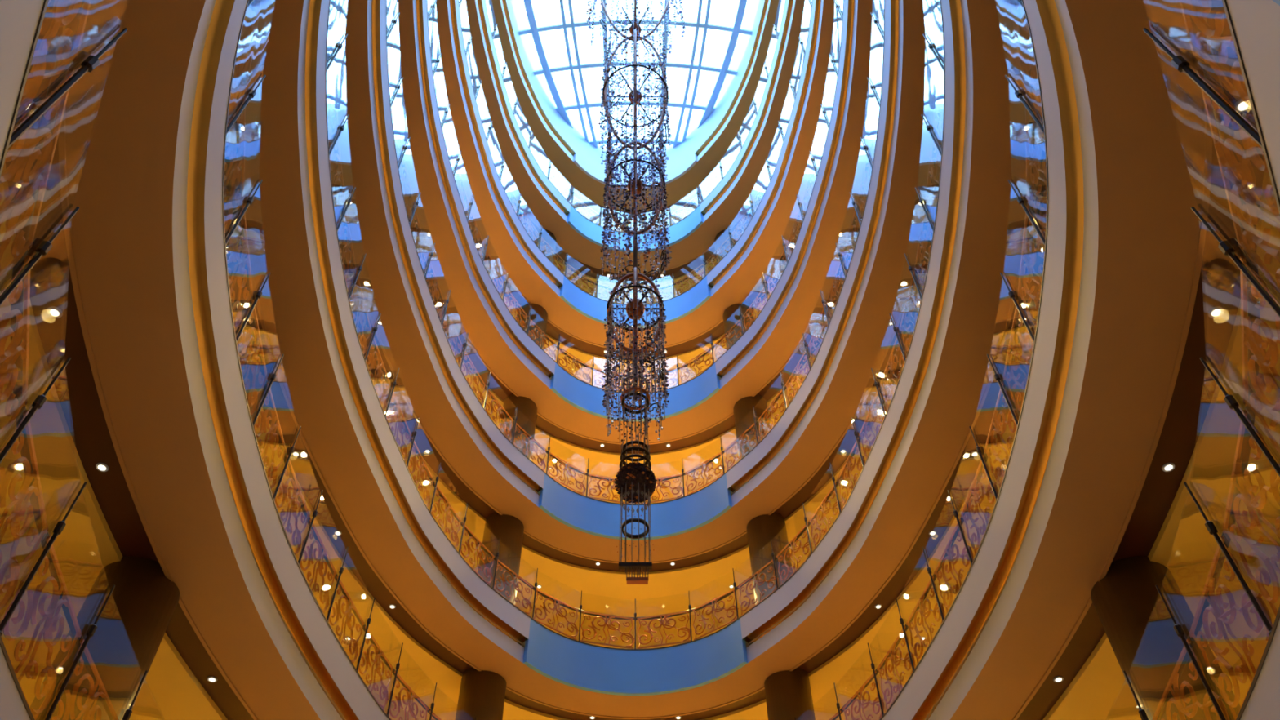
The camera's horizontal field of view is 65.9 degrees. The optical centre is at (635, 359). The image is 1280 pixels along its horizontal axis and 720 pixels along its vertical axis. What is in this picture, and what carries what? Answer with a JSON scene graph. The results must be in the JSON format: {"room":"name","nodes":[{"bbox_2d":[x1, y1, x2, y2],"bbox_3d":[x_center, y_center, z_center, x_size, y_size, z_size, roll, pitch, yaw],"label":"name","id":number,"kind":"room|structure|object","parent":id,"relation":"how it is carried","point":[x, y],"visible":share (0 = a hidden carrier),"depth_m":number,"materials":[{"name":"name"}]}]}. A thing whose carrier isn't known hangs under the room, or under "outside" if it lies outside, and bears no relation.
{"room":"shopping mall atrium","nodes":[
{"label":"shopping mall atrium","id":0,"kind":"room"},
{"bbox_2d":[0,497,635,719],"bbox_3d":[-3.366,-2.733,15.218,6.731,30.100,21.750,0,-50,0],"label":"wall","id":1,"kind":"structure","parent":0,"point":[28,686],"depth_m":21.26,"materials":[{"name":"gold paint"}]},
{"bbox_2d":[223,0,1046,719],"bbox_3d":[0.001,-0.513,12.547,13.166,0.885,21.413,0,-50,0],"label":"balcony","id":2,"kind":"object","parent":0,"point":[448,621],"visible":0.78,"depth_m":13.86,"materials":[{"name":"paint"}]},
{"bbox_2d":[292,450,300,457],"bbox_3d":[-4.678,1.296,13.600,0.112,0.014,0.112,0,-50,0],"label":"recessed light","id":3,"kind":"object","parent":2,"relation":"attached to","point":[295,453],"visible":0.93,"depth_m":13.59,"materials":[{"name":"glass"}]},
{"bbox_2d":[334,530,342,535],"bbox_3d":[-4.418,2.573,14.661,0.112,0.014,0.112,0,-50,0],"label":"recessed light","id":4,"kind":"object","parent":2,"relation":"attached to","point":[336,532],"visible":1,"depth_m":14.65,"materials":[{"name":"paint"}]},
{"bbox_2d":[388,604,395,608],"bbox_3d":[-3.893,3.951,15.807,0.112,0.014,0.112,0,-50,0],"label":"recessed light","id":5,"kind":"object","parent":2,"relation":"attached to","point":[391,606],"visible":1,"depth_m":15.80,"materials":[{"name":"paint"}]},
{"bbox_2d":[477,511,524,604],"bbox_3d":[-2.620,4.264,18.650,0.900,3.035,0.900,0,-50,0],"label":"column","id":6,"kind":"structure","parent":2,"relation":"on","point":[510,530],"depth_m":18.99,"materials":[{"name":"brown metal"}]},
{"bbox_2d":[325,0,945,650],"bbox_3d":[0.001,-1.164,13.330,7.861,1.150,16.108,0,-50,0],"label":"glass railing","id":7,"kind":"object","parent":2,"relation":"on","point":[335,158],"visible":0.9,"depth_m":14.79,"materials":[{"name":"clear glass"}]},
{"bbox_2d":[746,511,792,604],"bbox_3d":[2.620,4.264,18.650,0.900,3.035,0.900,0,-50,0],"label":"column","id":8,"kind":"structure","parent":2,"relation":"on","point":[760,530],"depth_m":18.98,"materials":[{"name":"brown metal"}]},
{"bbox_2d":[875,604,881,608],"bbox_3d":[3.893,3.951,15.807,0.112,0.014,0.112,0,-50,0],"label":"recessed light","id":9,"kind":"object","parent":2,"relation":"attached to","point":[877,606],"visible":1,"depth_m":15.79,"materials":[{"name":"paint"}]},
{"bbox_2d":[928,530,936,535],"bbox_3d":[4.418,2.573,14.661,0.112,0.014,0.112,0,-50,0],"label":"recessed light","id":10,"kind":"object","parent":2,"relation":"attached to","point":[931,532],"visible":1,"depth_m":14.65,"materials":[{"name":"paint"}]},
{"bbox_2d":[929,205,936,222],"bbox_3d":[4.900,-1.304,14.022,0.900,3.035,0.900,0,-50,0],"label":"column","id":11,"kind":"structure","parent":2,"relation":"on","point":[931,216],"depth_m":15.02,"materials":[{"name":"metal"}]},
{"bbox_2d":[970,450,978,457],"bbox_3d":[4.678,1.296,13.600,0.112,0.014,0.112,0,-50,0],"label":"recessed light","id":12,"kind":"object","parent":2,"relation":"attached to","point":[973,454],"visible":0.94,"depth_m":13.59,"materials":[{"name":"glass"}]},
{"bbox_2d":[326,0,943,617],"bbox_3d":[0.001,-2.750,15.239,13.166,0.885,21.413,0,-50,0],"label":"balcony","id":13,"kind":"object","parent":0,"point":[566,532],"visible":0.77,"depth_m":17.74,"materials":[{"name":"polished bronze"},{"name":"cream paint"},{"name":"tan paint"}]},
{"bbox_2d":[424,448,431,453],"bbox_3d":[-3.893,1.714,18.499,0.112,0.014,0.112,0,-50,0],"label":"recessed light","id":14,"kind":"object","parent":13,"relation":"attached to","point":[427,451],"visible":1,"depth_m":18.49,"materials":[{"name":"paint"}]},
{"bbox_2d":[499,394,537,460],"bbox_3d":[-2.620,2.027,21.342,0.900,3.035,0.900,0,-50,0],"label":"column","id":15,"kind":"structure","parent":13,"relation":"on","point":[526,414],"depth_m":21.78,"materials":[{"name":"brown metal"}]},
{"bbox_2d":[386,0,884,505],"bbox_3d":[0.001,-3.401,16.021,7.861,1.150,16.108,0,-50,0],"label":"glass railing","id":16,"kind":"object","parent":13,"relation":"on","point":[392,6],"visible":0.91,"depth_m":18.12,"materials":[{"name":"clear glass"}]},
{"bbox_2d":[733,394,771,460],"bbox_3d":[2.620,2.027,21.342,0.900,3.035,0.900,0,-50,0],"label":"column","id":17,"kind":"structure","parent":13,"relation":"on","point":[744,416],"depth_m":21.78,"materials":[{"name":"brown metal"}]},
{"bbox_2d":[840,448,845,453],"bbox_3d":[3.893,1.714,18.499,0.112,0.014,0.112,0,-50,0],"label":"recessed light","id":18,"kind":"object","parent":13,"relation":"attached to","point":[842,451],"visible":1,"depth_m":18.49,"materials":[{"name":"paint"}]},
{"bbox_2d":[461,0,808,304],"bbox_3d":[0.001,-9.462,23.314,13.166,0.885,21.413,0,-50,0],"label":"balcony","id":19,"kind":"object","parent":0,"point":[576,236],"visible":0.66,"depth_m":26.96,"materials":[{"name":"paint"}]},
{"bbox_2d":[542,167,563,192],"bbox_3d":[-2.620,-4.684,29.417,0.900,3.035,0.900,0,-50,0],"label":"column","id":20,"kind":"structure","parent":19,"relation":"on","point":[555,171],"depth_m":30.11,"materials":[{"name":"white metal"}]},
{"bbox_2d":[484,0,786,233],"bbox_3d":[0.001,-10.112,24.096,7.861,1.150,16.108,0,-50,0],"label":"glass railing","id":21,"kind":"object","parent":19,"relation":"on","point":[778,20],"visible":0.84,"depth_m":27.39,"materials":[{"name":"clear glass"}]},
{"bbox_2d":[707,167,728,193],"bbox_3d":[2.620,-4.684,29.417,0.900,3.035,0.900,0,-50,0],"label":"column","id":22,"kind":"structure","parent":19,"relation":"on","point":[713,172],"depth_m":30.09,"materials":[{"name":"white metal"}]},
{"bbox_2d":[387,0,883,500],"bbox_3d":[0.001,-4.987,17.930,13.166,0.885,21.413,0,-50,0],"label":"balcony","id":23,"kind":"object","parent":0,"point":[700,411],"visible":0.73,"depth_m":20.94,"materials":[{"name":"paint"}]},
{"bbox_2d":[515,302,547,350],"bbox_3d":[-2.620,-0.210,24.034,0.900,3.035,0.900,0,-50,0],"label":"column","id":24,"kind":"structure","parent":23,"relation":"on","point":[539,316],"depth_m":24.57,"materials":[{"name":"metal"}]},
{"bbox_2d":[426,0,844,393],"bbox_3d":[0.001,-5.638,18.713,7.861,1.150,16.108,0,-50,0],"label":"glass railing","id":25,"kind":"object","parent":23,"relation":"on","point":[840,3],"visible":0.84,"depth_m":21.33,"materials":[{"name":"clear glass"}]},
{"bbox_2d":[723,302,754,348],"bbox_3d":[2.620,-0.210,24.034,0.900,3.035,0.900,0,-50,0],"label":"column","id":26,"kind":"structure","parent":23,"relation":"on","point":[731,313],"depth_m":24.56,"materials":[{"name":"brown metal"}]},
{"bbox_2d":[431,0,840,392],"bbox_3d":[0.001,-7.224,20.622,13.166,0.885,21.413,0,-50,0],"label":"balcony","id":27,"kind":"object","parent":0,"point":[579,317],"visible":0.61,"depth_m":23.83,"materials":[{"name":"polished bronze"},{"name":"cream paint"},{"name":"tan paint"}]},
{"bbox_2d":[529,227,555,263],"bbox_3d":[-2.620,-2.447,26.725,0.900,3.035,0.900,0,-50,0],"label":"column","id":28,"kind":"structure","parent":27,"relation":"on","point":[547,235],"depth_m":27.33,"materials":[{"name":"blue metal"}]},
{"bbox_2d":[457,0,812,305],"bbox_3d":[0.001,-7.875,21.405,7.861,1.150,16.108,0,-50,0],"label":"glass railing","id":29,"kind":"object","parent":27,"relation":"on","point":[803,35],"visible":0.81,"depth_m":24.44,"materials":[{"name":"clear glass"}]},
{"bbox_2d":[714,227,740,262],"bbox_3d":[2.620,-2.447,26.725,0.900,3.035,0.900,0,-50,0],"label":"column","id":30,"kind":"structure","parent":27,"relation":"on","point":[723,235],"depth_m":27.34,"materials":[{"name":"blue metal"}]},
{"bbox_2d":[488,0,783,232],"bbox_3d":[0.001,-12.236,26.652,13.166,2.565,21.413,0,-50,0],"label":"balcony","id":31,"kind":"object","parent":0,"point":[714,140],"visible":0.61,"depth_m":29.99,"materials":[{"name":"paint"}]},
{"bbox_2d":[518,0,751,149],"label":"frame","id":32,"kind":"structure","parent":31,"relation":"attached to","point":[534,29],"depth_m":29.93,"materials":[{"name":"blue paint"}]},
{"bbox_2d":[586,0,685,584],"bbox_3d":[0.000,-6.290,19.694,2.093,26.408,2.093,18,-52,-14],"label":"chandelier","id":33,"kind":"object","parent":32,"relation":"hanging from","point":[635,481],"visible":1,"depth_m":14.28,"materials":[{"name":"metal"}]},
{"bbox_2d":[0,0,1279,719],"bbox_3d":[0.001,1.724,9.855,13.166,0.885,21.413,0,-50,0],"label":"balcony","id":34,"kind":"object","parent":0,"point":[150,389],"visible":0.91,"depth_m":8.28,"materials":[{"name":"paint"}]},
{"bbox_2d":[47,306,62,318],"bbox_3d":[-4.510,-0.368,7.666,0.112,0.014,0.112,0,-50,0],"label":"recessed light","id":35,"kind":"object","parent":34,"relation":"attached to","point":[55,312],"visible":1,"depth_m":7.66,"materials":[{"name":"glass"}]},
{"bbox_2d":[95,462,108,471],"bbox_3d":[-4.738,0.956,8.766,0.112,0.014,0.112,0,-50,0],"label":"recessed light","id":36,"kind":"object","parent":34,"relation":"attached to","point":[101,467],"visible":1,"depth_m":8.76,"materials":[{"name":"glass"}]},
{"bbox_2d":[207,675,217,682],"bbox_3d":[-4.678,3.533,10.908,0.112,0.014,0.112,0,-50,0],"label":"recessed light","id":37,"kind":"object","parent":34,"relation":"attached to","point":[212,679],"visible":1,"depth_m":10.90,"materials":[{"name":"glass"}]},
{"bbox_2d":[235,333,277,419],"bbox_3d":[-4.900,0.933,11.331,0.900,3.035,0.900,0,-50,0],"label":"column","id":38,"kind":"structure","parent":34,"relation":"on","point":[271,362],"depth_m":12.02,"materials":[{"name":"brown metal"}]},
{"bbox_2d":[455,666,506,719],"bbox_3d":[-2.620,6.501,15.958,0.900,3.035,0.900,0,-50,0],"label":"column","id":39,"kind":"structure","parent":34,"relation":"on","point":[482,695],"depth_m":16.53,"materials":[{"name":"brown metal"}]},
{"bbox_2d":[222,0,1048,719],"bbox_3d":[0.001,1.073,10.638,7.861,1.150,16.108,0,-50,0],"label":"glass railing","id":40,"kind":"object","parent":34,"relation":"on","point":[235,140],"visible":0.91,"depth_m":10.04,"materials":[{"name":"clear glass"}]},
{"bbox_2d":[764,666,815,719],"bbox_3d":[2.620,6.501,15.958,0.900,3.035,0.900,0,-50,0],"label":"column","id":41,"kind":"structure","parent":34,"relation":"on","point":[788,693],"depth_m":16.53,"materials":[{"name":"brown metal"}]},
{"bbox_2d":[992,333,1032,416],"bbox_3d":[4.900,0.933,11.331,0.900,3.035,0.900,0,-50,0],"label":"column","id":42,"kind":"structure","parent":34,"relation":"on","point":[999,362],"depth_m":12.00,"materials":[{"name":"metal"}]},
{"bbox_2d":[1053,675,1063,682],"bbox_3d":[4.678,3.533,10.908,0.112,0.014,0.112,0,-50,0],"label":"recessed light","id":43,"kind":"object","parent":34,"relation":"attached to","point":[1057,679],"visible":1,"depth_m":10.90,"materials":[{"name":"glass"}]},
{"bbox_2d":[1161,462,1174,471],"bbox_3d":[4.738,0.956,8.766,0.112,0.014,0.112,0,-50,0],"label":"recessed light","id":44,"kind":"object","parent":34,"relation":"attached to","point":[1167,467],"visible":1,"depth_m":8.76,"materials":[{"name":"glass"}]},
{"bbox_2d":[1208,306,1223,318],"bbox_3d":[4.510,-0.368,7.666,0.112,0.014,0.112,0,-50,0],"label":"recessed light","id":45,"kind":"object","parent":34,"relation":"attached to","point":[1215,312],"visible":1,"depth_m":7.66,"materials":[{"name":"glass"}]},
{"bbox_2d":[1234,98,1250,113],"bbox_3d":[4.044,-1.690,6.567,0.112,0.014,0.112,0,-50,0],"label":"recessed light","id":46,"kind":"object","parent":34,"relation":"attached to","point":[1240,105],"visible":0.59,"depth_m":6.57,"materials":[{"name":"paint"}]},
{"bbox_2d":[0,0,1279,719],"bbox_3d":[0.001,4.153,6.933,13.166,0.885,21.413,0,-50,0],"label":"balcony","id":47,"kind":"object","parent":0,"point":[1255,23],"visible":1,"depth_m":3.17,"materials":[{"name":"paint"}]},
{"bbox_2d":[30,555,180,719],"bbox_3d":[-4.900,3.266,8.524,0.900,3.335,0.900,0,-50,0],"label":"column","id":48,"kind":"structure","parent":47,"relation":"on","point":[134,621],"depth_m":9.07,"materials":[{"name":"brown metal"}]},
{"bbox_2d":[0,0,1279,719],"bbox_3d":[0.001,3.502,7.715,7.861,1.150,16.108,0,-50,0],"label":"glass railing","id":49,"kind":"object","parent":47,"relation":"on","point":[32,152],"visible":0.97,"depth_m":4.93,"materials":[{"name":"clear glass"}]},
{"bbox_2d":[1090,555,1240,719],"bbox_3d":[4.900,3.266,8.524,0.900,3.335,0.900,0,-50,0],"label":"column","id":50,"kind":"structure","parent":47,"relation":"on","point":[1136,622],"depth_m":9.06,"materials":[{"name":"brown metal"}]},
{"bbox_2d":[635,497,1278,719],"bbox_3d":[3.366,-2.733,15.218,6.731,30.100,21.750,0,-50,0],"label":"wall","id":51,"kind":"structure","parent":0,"point":[1260,643],"depth_m":21.25,"materials":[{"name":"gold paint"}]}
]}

